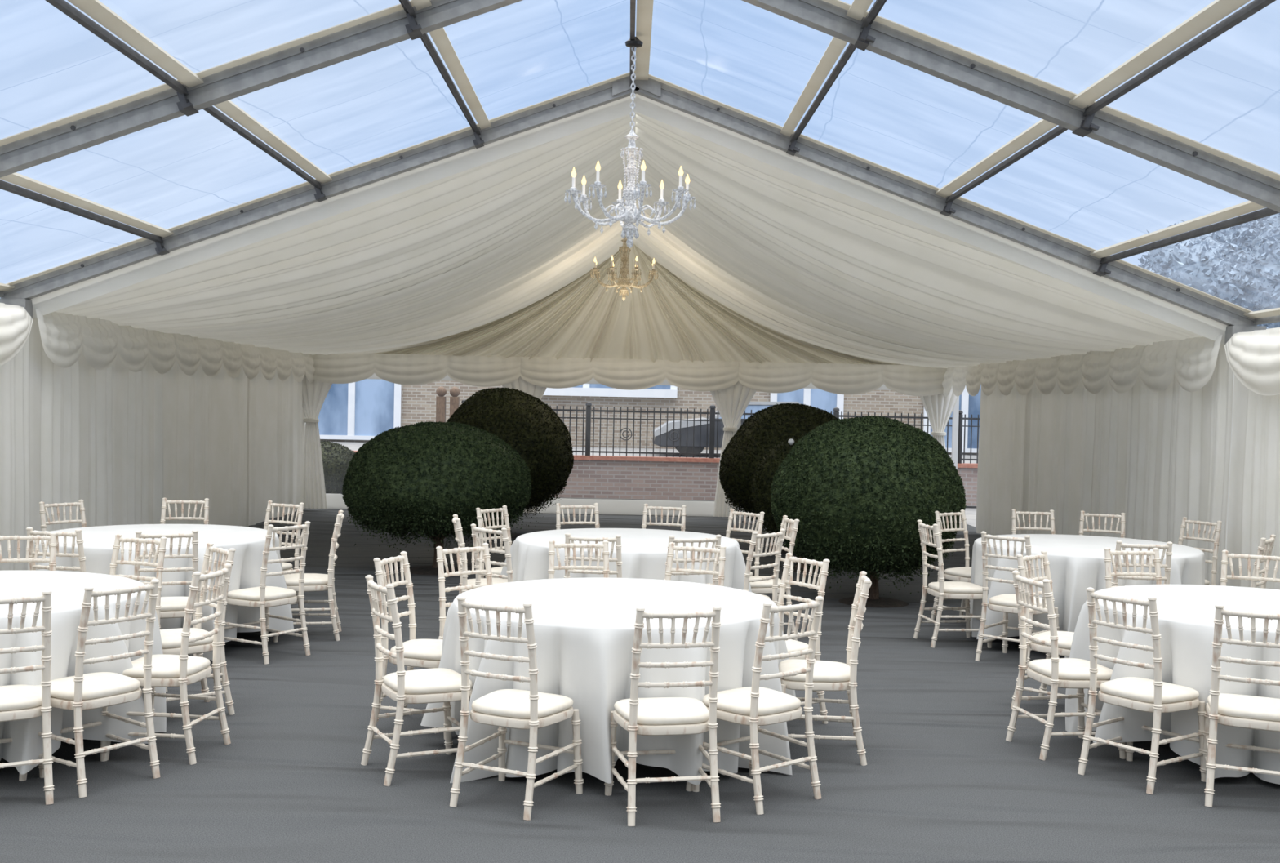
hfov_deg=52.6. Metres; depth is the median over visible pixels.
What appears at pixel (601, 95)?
rafter
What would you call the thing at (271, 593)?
cushion
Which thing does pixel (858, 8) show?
roof purlin
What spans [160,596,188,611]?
cushion
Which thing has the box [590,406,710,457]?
railing panel
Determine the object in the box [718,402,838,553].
topiary bush
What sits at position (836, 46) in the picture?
beam
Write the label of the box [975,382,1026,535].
curtain
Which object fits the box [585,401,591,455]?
fence post
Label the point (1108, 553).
dining chair
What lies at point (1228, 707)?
cushion
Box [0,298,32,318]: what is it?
post
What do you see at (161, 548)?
dining chair
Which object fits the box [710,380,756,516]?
curtain
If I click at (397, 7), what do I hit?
beam
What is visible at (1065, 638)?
cushion
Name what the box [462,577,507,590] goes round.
cushion
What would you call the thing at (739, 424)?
post
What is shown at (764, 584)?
cushion
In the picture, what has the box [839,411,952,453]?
railing panel
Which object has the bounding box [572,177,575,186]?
candle
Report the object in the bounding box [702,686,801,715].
cushion
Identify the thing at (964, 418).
railing panel
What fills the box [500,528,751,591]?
round table
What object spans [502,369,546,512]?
curtain
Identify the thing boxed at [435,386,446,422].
gate post
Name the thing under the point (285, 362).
valance
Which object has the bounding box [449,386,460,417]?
gate post
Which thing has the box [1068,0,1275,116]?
beam
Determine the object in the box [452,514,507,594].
dining chair
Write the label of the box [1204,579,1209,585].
cushion
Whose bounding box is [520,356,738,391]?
valance
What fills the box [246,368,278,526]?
curtain
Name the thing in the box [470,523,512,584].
dining chair
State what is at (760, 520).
dining chair
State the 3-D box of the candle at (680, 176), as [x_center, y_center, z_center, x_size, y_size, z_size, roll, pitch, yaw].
[0.287,-1.766,9.134,0.022,0.078,0.021,1,1,-1]
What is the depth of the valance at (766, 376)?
20.05 m
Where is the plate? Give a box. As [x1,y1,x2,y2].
[612,77,661,97]
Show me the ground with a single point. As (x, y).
(970, 511)
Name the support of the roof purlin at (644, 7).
attached to the rafter at (398, 26)
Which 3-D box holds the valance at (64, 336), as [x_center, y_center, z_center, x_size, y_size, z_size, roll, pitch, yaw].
[-5.005,-0.818,12.388,0.172,0.480,3.200,1,1,-1]
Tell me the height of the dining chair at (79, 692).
0.928 m
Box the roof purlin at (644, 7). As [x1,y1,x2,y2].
[629,0,653,86]
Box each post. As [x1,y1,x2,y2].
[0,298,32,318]
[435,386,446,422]
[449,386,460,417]
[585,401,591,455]
[708,404,715,457]
[735,417,741,517]
[833,407,839,418]
[951,396,959,470]
[957,409,963,463]
[1225,325,1266,343]
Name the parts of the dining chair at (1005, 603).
leg, leg, backrest, seat, leg, leg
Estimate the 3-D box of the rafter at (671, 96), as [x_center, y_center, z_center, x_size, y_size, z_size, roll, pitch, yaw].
[2.561,-1.818,10.783,5.271,2.191,0.210,1,1,-1]
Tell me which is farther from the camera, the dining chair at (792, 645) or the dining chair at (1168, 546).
the dining chair at (1168, 546)
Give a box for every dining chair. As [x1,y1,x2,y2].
[0,532,57,570]
[0,590,54,804]
[18,578,159,798]
[26,526,85,572]
[39,499,86,531]
[106,563,231,764]
[109,533,167,692]
[133,529,199,656]
[160,497,209,524]
[160,542,235,715]
[224,520,311,664]
[263,500,304,608]
[272,510,344,642]
[360,574,472,786]
[373,551,444,739]
[435,542,492,639]
[449,595,583,820]
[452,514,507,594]
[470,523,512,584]
[475,505,511,577]
[547,540,609,578]
[555,502,599,529]
[564,533,622,577]
[604,605,721,826]
[641,503,686,531]
[663,534,721,585]
[665,542,725,586]
[685,595,823,814]
[725,508,764,594]
[742,528,785,605]
[749,515,799,640]
[777,552,830,724]
[778,570,871,765]
[913,520,992,648]
[930,509,971,620]
[975,531,1059,668]
[1005,570,1126,760]
[1010,550,1074,708]
[1011,508,1055,534]
[1077,586,1205,794]
[1078,510,1125,537]
[1103,547,1162,588]
[1111,540,1172,586]
[1177,516,1222,585]
[1200,604,1279,807]
[1219,550,1279,586]
[1250,534,1275,588]
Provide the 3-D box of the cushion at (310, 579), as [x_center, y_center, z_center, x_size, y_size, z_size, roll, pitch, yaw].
[-2.474,1.089,9.570,0.377,0.050,0.410,1,1,-11]
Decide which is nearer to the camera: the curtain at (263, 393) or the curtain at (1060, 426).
the curtain at (1060, 426)
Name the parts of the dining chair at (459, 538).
backrest, leg, leg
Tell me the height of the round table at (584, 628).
0.765 m
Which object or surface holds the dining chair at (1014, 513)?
on the floor
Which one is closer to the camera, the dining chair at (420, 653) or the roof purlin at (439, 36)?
the dining chair at (420, 653)
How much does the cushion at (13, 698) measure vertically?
0.050 m
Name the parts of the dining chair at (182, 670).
leg, leg, seat, leg, backrest, leg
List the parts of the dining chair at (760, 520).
leg, backrest, leg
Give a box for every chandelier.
[564,36,696,248]
[590,222,658,300]
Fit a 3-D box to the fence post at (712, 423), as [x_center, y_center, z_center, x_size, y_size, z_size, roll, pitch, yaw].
[1.339,0.002,24.020,0.120,1.000,0.114,1,1,-1]
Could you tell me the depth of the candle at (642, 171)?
8.94 m
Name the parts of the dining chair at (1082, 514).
leg, backrest, leg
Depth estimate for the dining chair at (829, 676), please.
6.46 m
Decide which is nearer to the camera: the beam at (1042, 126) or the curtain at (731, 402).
the beam at (1042, 126)
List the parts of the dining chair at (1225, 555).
leg, backrest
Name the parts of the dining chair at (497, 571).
leg, backrest, leg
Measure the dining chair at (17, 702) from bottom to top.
0.928 m
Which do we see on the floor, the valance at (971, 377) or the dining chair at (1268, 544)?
the dining chair at (1268, 544)
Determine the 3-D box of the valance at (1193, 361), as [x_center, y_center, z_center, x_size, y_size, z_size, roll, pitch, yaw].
[4.825,-0.612,12.486,0.172,0.480,3.200,1,1,-1]
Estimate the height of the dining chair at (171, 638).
0.928 m
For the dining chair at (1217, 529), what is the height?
0.928 m
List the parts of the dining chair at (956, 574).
leg, backrest, seat, leg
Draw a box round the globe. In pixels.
[787,438,794,444]
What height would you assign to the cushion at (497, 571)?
0.050 m
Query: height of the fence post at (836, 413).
1.000 m
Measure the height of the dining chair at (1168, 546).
0.928 m
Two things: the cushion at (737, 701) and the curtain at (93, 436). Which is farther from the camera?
the curtain at (93, 436)
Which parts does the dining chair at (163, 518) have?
leg, backrest, leg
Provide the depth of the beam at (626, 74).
10.62 m
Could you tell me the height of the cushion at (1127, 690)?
0.050 m
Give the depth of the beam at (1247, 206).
9.02 m
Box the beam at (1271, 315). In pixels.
[1243,307,1279,324]
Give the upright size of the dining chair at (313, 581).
0.928 m
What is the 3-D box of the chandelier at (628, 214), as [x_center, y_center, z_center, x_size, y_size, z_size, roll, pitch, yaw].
[-0.058,-2.087,9.356,0.895,1.520,0.908,0,2,-35]
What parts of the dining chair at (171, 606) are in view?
leg, backrest, seat, leg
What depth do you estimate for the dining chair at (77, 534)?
8.06 m
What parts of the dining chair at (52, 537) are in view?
backrest, leg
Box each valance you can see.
[0,302,33,365]
[35,308,176,373]
[171,333,260,379]
[257,346,315,382]
[304,352,520,386]
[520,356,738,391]
[738,361,952,395]
[942,363,1000,396]
[996,354,1085,395]
[1080,334,1222,393]
[1224,328,1279,395]
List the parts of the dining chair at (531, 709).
leg, backrest, leg, seat, leg, leg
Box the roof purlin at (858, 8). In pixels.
[845,0,886,28]
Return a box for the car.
[652,401,800,457]
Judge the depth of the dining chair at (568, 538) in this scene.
8.41 m
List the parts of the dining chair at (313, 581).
leg, seat, leg, leg, backrest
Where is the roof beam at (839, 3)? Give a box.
[822,0,1279,181]
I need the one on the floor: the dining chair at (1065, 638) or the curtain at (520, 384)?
the dining chair at (1065, 638)
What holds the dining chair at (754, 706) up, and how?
on the floor
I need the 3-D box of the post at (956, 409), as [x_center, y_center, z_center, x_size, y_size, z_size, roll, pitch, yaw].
[5.001,0.186,20.548,0.080,2.500,0.080,1,1,-1]
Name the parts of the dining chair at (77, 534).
leg, leg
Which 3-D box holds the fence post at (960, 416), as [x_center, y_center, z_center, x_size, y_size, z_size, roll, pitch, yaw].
[5.938,0.099,24.066,0.120,1.000,0.114,1,1,-1]
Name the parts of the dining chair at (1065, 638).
leg, backrest, leg, seat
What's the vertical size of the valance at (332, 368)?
0.480 m
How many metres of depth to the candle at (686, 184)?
9.44 m
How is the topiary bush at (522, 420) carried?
on the floor
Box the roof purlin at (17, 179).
[0,172,173,242]
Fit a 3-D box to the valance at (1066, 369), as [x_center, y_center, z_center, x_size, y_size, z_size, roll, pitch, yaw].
[4.794,-0.682,15.685,0.172,0.480,3.200,1,1,-1]
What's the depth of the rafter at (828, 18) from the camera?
7.49 m
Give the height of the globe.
0.065 m
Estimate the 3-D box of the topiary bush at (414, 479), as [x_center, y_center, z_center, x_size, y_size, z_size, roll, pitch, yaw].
[-2.090,0.673,13.381,1.951,1.559,1.937,1,1,-1]
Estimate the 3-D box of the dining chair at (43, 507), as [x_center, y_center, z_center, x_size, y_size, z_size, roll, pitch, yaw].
[-4.342,1.009,9.982,0.486,0.928,0.452,2,2,34]
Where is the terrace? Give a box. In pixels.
[331,441,976,463]
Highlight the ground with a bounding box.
[567,497,976,527]
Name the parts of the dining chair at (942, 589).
leg, backrest, leg, seat, leg, leg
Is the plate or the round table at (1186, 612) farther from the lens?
the plate
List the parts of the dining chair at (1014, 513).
leg, backrest, leg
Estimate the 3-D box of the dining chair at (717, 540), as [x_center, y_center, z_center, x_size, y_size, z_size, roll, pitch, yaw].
[0.280,1.135,8.680,0.452,0.928,0.486,1,1,-20]
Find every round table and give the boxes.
[0,570,166,774]
[27,524,294,660]
[420,577,795,785]
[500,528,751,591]
[969,533,1205,657]
[1065,584,1279,784]
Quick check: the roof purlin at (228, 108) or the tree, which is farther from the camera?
the tree
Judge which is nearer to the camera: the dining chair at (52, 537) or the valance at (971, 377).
the dining chair at (52, 537)
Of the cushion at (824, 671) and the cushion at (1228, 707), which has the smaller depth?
the cushion at (1228, 707)
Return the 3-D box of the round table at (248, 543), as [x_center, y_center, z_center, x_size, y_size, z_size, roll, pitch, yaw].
[-3.414,1.125,9.299,1.838,0.758,2.062,1,1,-1]
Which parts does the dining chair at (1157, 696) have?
leg, backrest, leg, seat, leg, leg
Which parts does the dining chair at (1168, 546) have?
leg, leg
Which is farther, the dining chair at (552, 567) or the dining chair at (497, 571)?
the dining chair at (497, 571)
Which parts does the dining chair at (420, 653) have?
leg, backrest, leg, seat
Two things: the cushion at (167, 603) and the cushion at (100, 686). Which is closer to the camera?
the cushion at (100, 686)
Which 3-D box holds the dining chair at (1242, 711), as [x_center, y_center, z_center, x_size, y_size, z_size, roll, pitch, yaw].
[2.854,1.249,5.998,0.452,0.928,0.486,2,1,24]
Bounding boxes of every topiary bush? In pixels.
[342,421,532,574]
[446,386,573,537]
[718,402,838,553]
[749,433,818,573]
[769,415,966,608]
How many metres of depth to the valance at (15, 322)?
10.21 m
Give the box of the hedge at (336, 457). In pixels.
[320,440,355,493]
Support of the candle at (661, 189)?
on the chandelier at (628, 214)
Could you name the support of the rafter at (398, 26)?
on the post
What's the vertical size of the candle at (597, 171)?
0.078 m
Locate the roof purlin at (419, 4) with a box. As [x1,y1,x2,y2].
[399,0,431,17]
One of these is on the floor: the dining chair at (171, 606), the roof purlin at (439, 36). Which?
the dining chair at (171, 606)
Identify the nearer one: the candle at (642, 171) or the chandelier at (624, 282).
the candle at (642, 171)
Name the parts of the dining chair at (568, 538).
leg, leg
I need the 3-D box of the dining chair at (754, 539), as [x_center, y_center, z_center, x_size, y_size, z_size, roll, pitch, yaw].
[0.718,1.136,9.060,0.486,0.928,0.452,2,2,41]
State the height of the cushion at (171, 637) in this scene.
0.050 m
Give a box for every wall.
[305,373,891,517]
[353,450,977,506]
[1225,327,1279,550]
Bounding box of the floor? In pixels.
[0,508,1279,862]
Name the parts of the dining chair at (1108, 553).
leg, leg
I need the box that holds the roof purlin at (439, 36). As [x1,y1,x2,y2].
[420,26,491,134]
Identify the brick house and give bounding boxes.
[305,378,981,455]
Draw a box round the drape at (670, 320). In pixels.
[372,244,903,364]
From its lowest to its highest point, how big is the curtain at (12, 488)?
2.400 m
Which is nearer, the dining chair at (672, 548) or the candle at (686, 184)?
the dining chair at (672, 548)
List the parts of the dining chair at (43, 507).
leg, backrest, leg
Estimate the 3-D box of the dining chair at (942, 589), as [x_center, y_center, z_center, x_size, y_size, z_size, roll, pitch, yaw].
[2.386,1.154,9.876,0.486,0.928,0.452,1,1,-8]
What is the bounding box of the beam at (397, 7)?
[0,0,414,146]
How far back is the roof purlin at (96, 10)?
6.47 m
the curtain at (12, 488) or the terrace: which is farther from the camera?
the terrace
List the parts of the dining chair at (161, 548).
leg, backrest, leg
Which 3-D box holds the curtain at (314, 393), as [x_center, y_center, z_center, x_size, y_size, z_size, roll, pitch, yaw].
[-5.184,0.013,20.164,1.170,2.370,0.234,1,1,-1]
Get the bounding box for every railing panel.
[549,405,586,455]
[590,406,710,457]
[714,408,831,457]
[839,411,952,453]
[961,413,979,463]
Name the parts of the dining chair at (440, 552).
leg, backrest, leg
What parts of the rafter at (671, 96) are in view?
lining edge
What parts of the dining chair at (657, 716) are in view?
leg, leg, seat, backrest, leg, leg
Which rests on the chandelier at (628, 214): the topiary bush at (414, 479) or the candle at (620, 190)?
the candle at (620, 190)
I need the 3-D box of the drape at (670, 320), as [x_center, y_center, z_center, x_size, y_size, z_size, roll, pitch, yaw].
[-0.139,-2.034,20.083,10.280,1.940,0.548,1,1,-1]
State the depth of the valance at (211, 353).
15.18 m
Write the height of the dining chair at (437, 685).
0.928 m
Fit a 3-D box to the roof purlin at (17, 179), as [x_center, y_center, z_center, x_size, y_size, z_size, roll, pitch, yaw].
[-3.909,-1.567,9.106,0.154,0.098,3.150,1,1,-1]
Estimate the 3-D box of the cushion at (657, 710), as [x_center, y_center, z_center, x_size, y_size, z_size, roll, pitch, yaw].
[0.105,1.229,5.715,0.410,0.050,0.377,1,1,-12]
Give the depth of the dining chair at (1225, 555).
8.18 m
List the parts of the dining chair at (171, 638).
seat, leg, backrest, leg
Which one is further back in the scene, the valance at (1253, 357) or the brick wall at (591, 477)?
the brick wall at (591, 477)
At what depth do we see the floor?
6.00 m
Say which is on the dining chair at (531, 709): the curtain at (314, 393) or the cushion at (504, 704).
the cushion at (504, 704)
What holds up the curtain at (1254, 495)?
hanging from the beam at (1271, 315)
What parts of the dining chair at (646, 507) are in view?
leg, backrest, leg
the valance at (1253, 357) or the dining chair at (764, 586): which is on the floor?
the dining chair at (764, 586)
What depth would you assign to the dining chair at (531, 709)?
5.64 m
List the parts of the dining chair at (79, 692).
leg, leg, seat, leg, backrest, leg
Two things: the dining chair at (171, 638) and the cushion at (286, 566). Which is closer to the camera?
the dining chair at (171, 638)
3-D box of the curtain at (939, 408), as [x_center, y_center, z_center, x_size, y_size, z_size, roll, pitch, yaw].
[4.653,0.220,20.263,1.010,2.370,0.234,1,1,-1]
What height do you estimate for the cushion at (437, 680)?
0.050 m
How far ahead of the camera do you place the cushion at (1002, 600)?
9.15 m
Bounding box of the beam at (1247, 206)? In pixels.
[1089,200,1279,263]
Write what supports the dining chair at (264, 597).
on the floor
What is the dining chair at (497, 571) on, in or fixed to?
on the floor
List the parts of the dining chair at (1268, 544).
leg, backrest, leg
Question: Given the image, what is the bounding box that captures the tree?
[1137,207,1279,328]
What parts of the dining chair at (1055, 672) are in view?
leg, backrest, leg, seat, leg, leg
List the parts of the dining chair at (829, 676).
leg, seat, leg, leg, backrest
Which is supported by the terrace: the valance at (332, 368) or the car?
the car
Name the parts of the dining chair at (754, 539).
leg, backrest, leg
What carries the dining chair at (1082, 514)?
on the floor
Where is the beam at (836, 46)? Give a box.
[779,36,856,142]
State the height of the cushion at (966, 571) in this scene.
0.050 m
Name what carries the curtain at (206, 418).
hanging from the ceiling
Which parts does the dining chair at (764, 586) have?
seat, leg, backrest, leg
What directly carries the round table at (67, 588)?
on the floor
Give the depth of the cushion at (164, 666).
6.32 m
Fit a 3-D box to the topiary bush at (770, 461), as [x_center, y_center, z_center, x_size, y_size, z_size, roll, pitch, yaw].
[1.770,0.771,14.044,1.157,1.498,1.100,1,1,-1]
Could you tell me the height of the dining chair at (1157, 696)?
0.928 m
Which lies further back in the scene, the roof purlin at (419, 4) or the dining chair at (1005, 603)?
the dining chair at (1005, 603)
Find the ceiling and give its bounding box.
[55,111,1202,368]
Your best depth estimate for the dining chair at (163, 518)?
10.58 m
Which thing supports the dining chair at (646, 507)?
on the floor
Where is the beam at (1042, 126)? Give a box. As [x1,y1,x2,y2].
[935,118,1067,203]
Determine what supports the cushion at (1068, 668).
on the dining chair at (1055, 672)
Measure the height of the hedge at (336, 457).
1.438 m
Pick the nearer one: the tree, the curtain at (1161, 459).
the curtain at (1161, 459)
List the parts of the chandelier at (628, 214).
drip dish, bulb, bulb, drip dish, arm, drip dish, bulb, arm, arm, drip dish, bulb, arm, chain, arm, drip dish, bulb, arm, arm, drip dish, bulb, arm, drip dish, bulb, bulb, drip dish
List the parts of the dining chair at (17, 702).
seat, backrest, leg, leg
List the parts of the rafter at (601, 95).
lining edge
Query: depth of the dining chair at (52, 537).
7.78 m
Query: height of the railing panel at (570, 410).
0.910 m
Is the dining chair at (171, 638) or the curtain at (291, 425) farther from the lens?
the curtain at (291, 425)
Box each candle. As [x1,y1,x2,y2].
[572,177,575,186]
[582,184,585,194]
[595,170,599,181]
[617,189,621,199]
[641,170,644,180]
[660,188,663,198]
[679,175,682,186]
[685,183,688,193]
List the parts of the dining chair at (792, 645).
leg, seat, backrest, leg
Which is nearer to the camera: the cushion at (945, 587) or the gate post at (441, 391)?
the cushion at (945, 587)
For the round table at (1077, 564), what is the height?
0.760 m
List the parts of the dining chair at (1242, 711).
leg, leg, seat, backrest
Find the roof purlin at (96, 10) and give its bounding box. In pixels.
[45,0,204,95]
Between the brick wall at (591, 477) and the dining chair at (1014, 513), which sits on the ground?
the brick wall at (591, 477)
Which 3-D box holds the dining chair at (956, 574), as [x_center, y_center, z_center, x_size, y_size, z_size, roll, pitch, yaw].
[2.753,1.141,10.842,0.452,0.928,0.486,0,2,-37]
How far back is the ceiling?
12.50 m
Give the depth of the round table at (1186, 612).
6.53 m
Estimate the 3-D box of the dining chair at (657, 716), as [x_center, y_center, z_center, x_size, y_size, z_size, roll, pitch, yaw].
[0.112,1.198,5.685,0.452,0.928,0.486,1,1,-12]
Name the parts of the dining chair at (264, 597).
seat, leg, leg, backrest, leg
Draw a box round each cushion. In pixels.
[0,684,41,711]
[40,671,140,700]
[122,653,210,678]
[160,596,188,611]
[160,627,213,648]
[226,586,296,600]
[281,562,292,569]
[284,573,328,585]
[382,667,472,693]
[390,639,442,660]
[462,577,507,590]
[471,688,573,719]
[491,566,502,574]
[613,697,708,724]
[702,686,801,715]
[749,576,781,587]
[778,658,850,682]
[785,639,808,653]
[928,581,982,593]
[944,566,971,577]
[988,594,1054,607]
[1027,657,1112,679]
[1031,631,1074,649]
[1099,676,1199,703]
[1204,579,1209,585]
[1207,693,1279,721]
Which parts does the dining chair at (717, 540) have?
leg, leg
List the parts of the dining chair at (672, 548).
leg, backrest, leg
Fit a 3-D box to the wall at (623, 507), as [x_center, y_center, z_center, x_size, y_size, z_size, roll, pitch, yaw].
[-0.168,-0.874,20.543,10.440,4.400,0.045,1,1,-1]
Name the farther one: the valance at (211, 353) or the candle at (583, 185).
the valance at (211, 353)
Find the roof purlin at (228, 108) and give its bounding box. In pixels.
[202,99,333,188]
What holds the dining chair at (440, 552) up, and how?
on the floor
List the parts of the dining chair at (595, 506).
leg, backrest, leg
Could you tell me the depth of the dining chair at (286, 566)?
10.41 m
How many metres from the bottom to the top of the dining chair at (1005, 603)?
0.928 m
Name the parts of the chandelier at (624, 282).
arm, arm, drip dish, arm, arm, arm, arm, drip dish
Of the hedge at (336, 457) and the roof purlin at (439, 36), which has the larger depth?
the hedge at (336, 457)
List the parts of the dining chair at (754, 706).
leg, seat, leg, leg, backrest, leg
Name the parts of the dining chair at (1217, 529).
leg, backrest, leg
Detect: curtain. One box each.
[0,346,25,570]
[23,317,164,570]
[162,359,249,526]
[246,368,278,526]
[277,371,305,516]
[302,375,332,508]
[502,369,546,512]
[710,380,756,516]
[919,388,959,448]
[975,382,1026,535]
[1020,376,1095,535]
[1089,342,1233,585]
[1226,374,1279,589]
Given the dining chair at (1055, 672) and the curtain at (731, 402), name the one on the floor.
the dining chair at (1055, 672)
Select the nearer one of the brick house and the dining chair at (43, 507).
the dining chair at (43, 507)
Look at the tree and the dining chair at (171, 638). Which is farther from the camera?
the tree
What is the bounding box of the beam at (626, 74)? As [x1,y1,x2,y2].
[5,71,635,284]
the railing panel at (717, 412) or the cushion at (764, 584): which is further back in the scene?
the railing panel at (717, 412)
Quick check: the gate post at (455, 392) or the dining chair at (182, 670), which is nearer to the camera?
the dining chair at (182, 670)
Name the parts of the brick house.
frame, patio door, window sill, frame, patio door, frame, frame, patio door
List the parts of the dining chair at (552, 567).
leg, backrest, leg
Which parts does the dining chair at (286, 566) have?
leg, backrest, leg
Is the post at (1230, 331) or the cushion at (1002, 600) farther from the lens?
the post at (1230, 331)
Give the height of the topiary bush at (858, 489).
1.858 m
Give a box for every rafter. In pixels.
[0,0,521,177]
[0,75,639,318]
[635,77,1257,344]
[742,0,1279,212]
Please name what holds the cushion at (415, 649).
on the dining chair at (420, 653)
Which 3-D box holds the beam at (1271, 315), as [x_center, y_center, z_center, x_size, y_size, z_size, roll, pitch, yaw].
[5.117,-0.904,9.207,0.154,0.098,3.150,1,1,-1]
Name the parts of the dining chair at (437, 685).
leg, backrest, leg, seat, leg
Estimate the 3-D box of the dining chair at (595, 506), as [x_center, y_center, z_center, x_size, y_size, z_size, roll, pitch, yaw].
[-0.475,1.074,10.747,0.452,0.928,0.486,1,1,-18]
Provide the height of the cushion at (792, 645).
0.050 m

